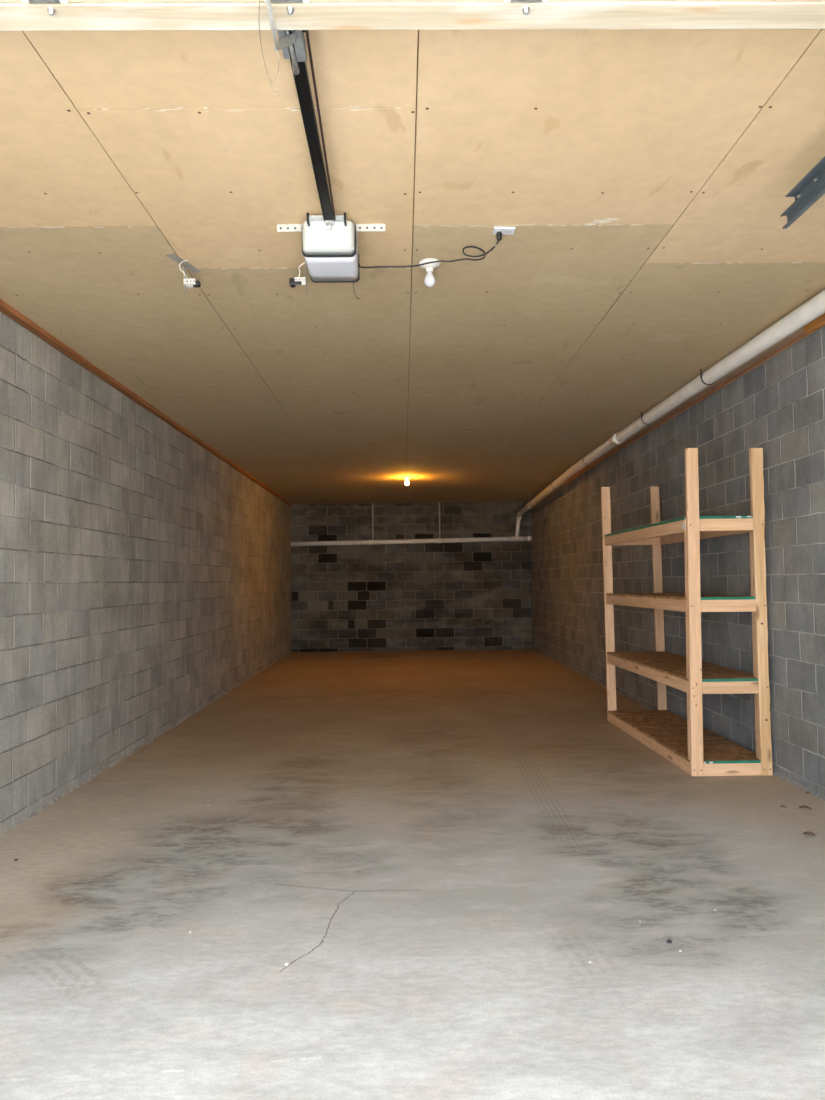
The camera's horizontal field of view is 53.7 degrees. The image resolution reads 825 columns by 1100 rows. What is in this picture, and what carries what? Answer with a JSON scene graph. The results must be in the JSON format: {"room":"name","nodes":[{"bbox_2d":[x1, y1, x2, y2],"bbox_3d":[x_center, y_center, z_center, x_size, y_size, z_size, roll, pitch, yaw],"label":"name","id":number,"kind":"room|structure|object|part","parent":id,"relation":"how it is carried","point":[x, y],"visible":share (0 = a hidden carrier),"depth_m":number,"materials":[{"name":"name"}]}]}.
{"room":"garage","nodes":[
{"label":"garage","id":0,"kind":"room"},
{"bbox_2d":[0,312,291,832],"bbox_3d":[-2.560,0.268,8.352,0.250,3.039,17.970,-1,-2,-1],"label":"wall","id":1,"kind":"structure","parent":0,"point":[145,577],"depth_m":6.42,"materials":[{"name":"grey concrete"}]},
{"bbox_2d":[0,299,291,505],"bbox_3d":[-2.545,-1.271,8.288,0.210,0.035,17.720,-1,-2,-1],"label":"trim","id":2,"kind":"structure","parent":1,"relation":"on","point":[3,310],"depth_m":6.45,"materials":[{"name":"brown wood"}]},
{"bbox_2d":[0,651,292,835],"bbox_3d":[-2.426,1.776,8.219,0.083,0.031,17.620,-1,-2,-1],"label":"baseboard","id":3,"kind":"structure","parent":1,"relation":"attached to","point":[48,804],"depth_m":6.46,"materials":[{"name":"grey concrete"}]},
{"bbox_2d":[291,502,532,651],"bbox_3d":[-0.011,0.560,17.237,5.053,3.100,0.250,-1,-2,-1],"label":"wall","id":4,"kind":"structure","parent":0,"point":[459,595],"depth_m":17.11,"materials":[{"name":"grey concrete"}]},
{"bbox_2d":[0,29,824,503],"bbox_3d":[0.075,-1.392,8.348,5.553,0.101,18.170,-1,-2,-1],"label":"ceiling","id":5,"kind":"structure","parent":0,"point":[643,178],"depth_m":3.87,"materials":[{"name":"beige wood"}]},
{"bbox_2d":[166,254,200,293],"bbox_3d":[-1.174,-1.427,4.246,0.123,0.130,0.279,-1,-2,4],"label":"sensor","id":6,"kind":"object","parent":5,"relation":"hanging from","point":[188,283],"visible":1,"depth_m":4.24,"materials":[{"name":"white plastic"}]},
{"bbox_3d":[-1.161,-1.393,4.258,0.060,0.038,0.035,-1,-2,-1],"label":"sensor plate","id":7,"kind":"part","parent":6,"relation":"part of","materials":[{"name":"white plastic"}]},
{"bbox_2d":[289,262,307,294],"bbox_3d":[-0.595,-1.431,4.290,0.093,0.122,0.168,-1,-2,-1],"label":"sensor","id":8,"kind":"object","parent":5,"relation":"hanging from","point":[293,282],"visible":0.98,"depth_m":4.24,"materials":[{"name":"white plastic"}]},
{"bbox_3d":[-0.586,-1.399,4.240,0.060,0.040,0.005,-1,-2,-1],"label":"sensor plate","id":9,"kind":"part","parent":8,"relation":"part of","materials":[{"name":"white plastic"}]},
{"bbox_2d":[259,0,384,298],"bbox_3d":[-0.354,-1.443,1.840,0.503,0.301,4.731,-1,-2,-1],"label":"garage door opener","id":10,"kind":"object","parent":5,"relation":"hanging from","point":[329,241],"visible":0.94,"depth_m":3.67,"materials":[{"name":"white plastic"}]},
{"bbox_3d":[-0.378,-1.325,2.061,0.042,0.082,0.423,-1,-2,-1],"label":"release cord","id":11,"kind":"part","parent":10,"relation":"part of","materials":[{"name":"fabric"}]},
{"bbox_3d":[-0.353,-1.339,2.041,0.013,0.074,0.343,0,-2,-4],"label":"lift arm","id":12,"kind":"part","parent":10,"relation":"part of"},
{"bbox_3d":[-0.332,-1.515,1.577,0.042,0.151,4.201,-1,-2,-1],"label":"rail","id":13,"kind":"part","parent":10,"relation":"part of","materials":[{"name":"black metal"}]},
{"bbox_3d":[-0.386,-1.498,3.723,0.166,0.004,0.130,-1,-2,-1],"label":"mounting plate","id":14,"kind":"part","parent":10,"relation":"part of","materials":[{"name":"white metal"}]},
{"bbox_2d":[0,0,824,30],"bbox_3d":[-0.350,-1.416,0.839,3.650,0.052,2.572,-1,-2,-1],"label":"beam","id":15,"kind":"structure","parent":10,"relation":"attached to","point":[15,15],"depth_m":2.07,"materials":[{"name":"wood"}]},
{"bbox_3d":[-0.905,-1.355,1.929,0.075,0.005,0.168,-1,-2,-1],"label":"hinge plate","id":16,"kind":"part","parent":15,"relation":"part of","materials":[{"name":"metal"}]},
{"bbox_3d":[-0.309,-1.361,1.936,0.075,0.005,0.168,-1,-2,-1],"label":"hinge plate","id":17,"kind":"part","parent":15,"relation":"part of","materials":[{"name":"metal"}]},
{"bbox_3d":[0.283,-1.367,1.943,0.075,0.005,0.168,-1,-2,-1],"label":"hinge plate","id":18,"kind":"part","parent":15,"relation":"part of","materials":[{"name":"metal"}]},
{"bbox_2d":[419,258,440,286],"bbox_3d":[0.090,-1.439,4.256,0.116,0.130,0.116,-1,-2,-1],"label":"ceiling light","id":19,"kind":"object","parent":5,"relation":"attached to","point":[429,280],"visible":0.97,"depth_m":4.24,"materials":[{"name":"white ceramic"}]},
{"bbox_3d":[0.090,-1.415,4.256,0.059,0.082,0.059,-1,-2,-1],"label":"bulb","id":20,"kind":"part","parent":19,"relation":"part of","materials":[{"name":"white glass"}]},
{"bbox_2d":[426,266,433,272],"bbox_3d":[0.090,-1.464,4.258,0.046,0.023,0.046,-1,-2,-1],"label":"socket","id":21,"kind":"object","parent":19,"relation":"attached to","point":[429,269],"depth_m":4.24,"materials":[{"name":"white ceramic"}]},
{"bbox_2d":[493,227,515,234],"bbox_3d":[0.435,-1.516,3.871,0.100,0.013,0.070,-1,-2,-1],"label":"outlet","id":22,"kind":"object","parent":5,"relation":"attached to","point":[504,230],"visible":1,"depth_m":3.86,"materials":[{"name":"white plastic"}]},
{"bbox_2d":[359,231,501,267],"bbox_3d":[0.101,-1.458,4.052,0.724,0.080,0.211,-1,-2,16],"label":"power cord","id":23,"kind":"object","parent":22,"relation":"attached to","point":[498,234],"visible":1,"depth_m":4.09,"materials":[{"name":"black plastic"}]},
{"bbox_2d":[291,289,824,545],"bbox_3d":[0.080,-0.892,8.392,5.050,0.897,17.498,-1,-2,-1],"label":"drain pipe","id":24,"kind":"object","parent":5,"relation":"hanging from","point":[813,308],"visible":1,"depth_m":7.34,"materials":[{"name":"white plastic"}]},
{"bbox_2d":[781,156,824,228],"bbox_3d":[1.540,-1.504,1.559,0.045,0.241,3.560,-1,-2,-1],"label":"door track","id":25,"kind":"object","parent":5,"relation":"hanging from","point":[811,187],"visible":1,"depth_m":3.15,"materials":[{"name":"metal"}]},
{"bbox_2d":[0,649,824,1099],"bbox_3d":[0.109,1.831,8.246,5.653,0.150,18.220,-1,-2,-1],"label":"floor","id":26,"kind":"structure","parent":0,"point":[438,849],"depth_m":3.55,"materials":[{"name":"concrete"}]},
{"bbox_2d":[601,448,772,775],"bbox_3d":[2.280,0.490,7.157,0.632,2.396,2.389,-1,-2,-1],"label":"shelving unit","id":27,"kind":"object","parent":26,"relation":"on","point":[696,750],"visible":1,"depth_m":6.03,"materials":[{"name":"pine"},{"name":"oriented strand board"},{"name":"green paint"}]},
{"bbox_3d":[2.005,0.545,8.328,0.110,2.384,0.038,-1,-2,-1],"label":"post","id":28,"kind":"part","parent":27,"relation":"part of","materials":[{"name":"brown wood"}]},
{"bbox_3d":[2.009,-0.136,7.179,0.038,0.089,2.312,-1,-2,-1],"label":"rail","id":29,"kind":"part","parent":27,"relation":"part of","materials":[{"name":"brown wood"}]},
{"bbox_3d":[2.014,0.458,7.155,0.038,0.089,2.312,-1,-2,-1],"label":"rail","id":30,"kind":"part","parent":27,"relation":"part of","materials":[{"name":"brown wood"}]},
{"bbox_3d":[2.020,1.054,7.132,0.038,0.089,2.312,-1,-2,-1],"label":"rail","id":31,"kind":"part","parent":27,"relation":"part of","materials":[{"name":"brown wood"}]},
{"bbox_3d":[2.025,1.645,7.109,0.038,0.089,2.312,-1,-2,-1],"label":"rail","id":32,"kind":"part","parent":27,"relation":"part of","materials":[{"name":"brown wood"}]},
{"bbox_3d":[2.515,0.540,8.334,0.118,2.384,0.038,-1,-2,-1],"label":"post","id":33,"kind":"part","parent":27,"relation":"part of","materials":[{"name":"brown wood"}]},
{"bbox_3d":[2.066,0.446,5.980,0.106,2.396,0.038,-1,-2,-1],"label":"post","id":34,"kind":"part","parent":27,"relation":"part of","materials":[{"name":"brown wood"}]},
{"bbox_3d":[2.556,-0.142,7.185,0.038,0.089,2.312,-1,-2,-1],"label":"rail","id":35,"kind":"part","parent":27,"relation":"part of","materials":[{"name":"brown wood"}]},
{"bbox_3d":[2.560,0.443,5.986,0.099,2.392,0.038,-1,-2,-1],"label":"post","id":36,"kind":"part","parent":27,"relation":"part of","materials":[{"name":"brown wood"}]},
{"bbox_2d":[531,326,824,795],"bbox_3d":[2.743,0.213,8.415,0.250,3.039,17.970,-1,-2,-1],"label":"wall","id":37,"kind":"structure","parent":0,"point":[777,407],"depth_m":6.87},
{"bbox_2d":[533,649,824,800],"bbox_3d":[2.644,1.724,8.280,0.082,0.032,17.620,-1,-2,-1],"label":"baseboard","id":38,"kind":"structure","parent":37,"relation":"attached to","point":[776,773],"depth_m":5.92,"materials":[{"name":"grey concrete"}]},
{"bbox_2d":[552,325,824,491],"bbox_3d":[2.691,-1.356,8.352,0.222,0.029,17.720,-1,-2,-1],"label":"trim","id":39,"kind":"structure","parent":37,"relation":"attached to","point":[800,332],"depth_m":7.04,"materials":[{"name":"brown wood"}]},
{"bbox_2d":[804,313,824,333],"bbox_3d":[2.672,-1.478,4.904,0.140,0.054,1.020,-1,-2,-1],"label":"trim","id":40,"kind":"structure","parent":37,"relation":"attached to","point":[818,322],"depth_m":5.27,"materials":[{"name":"brown wood"}]}
]}

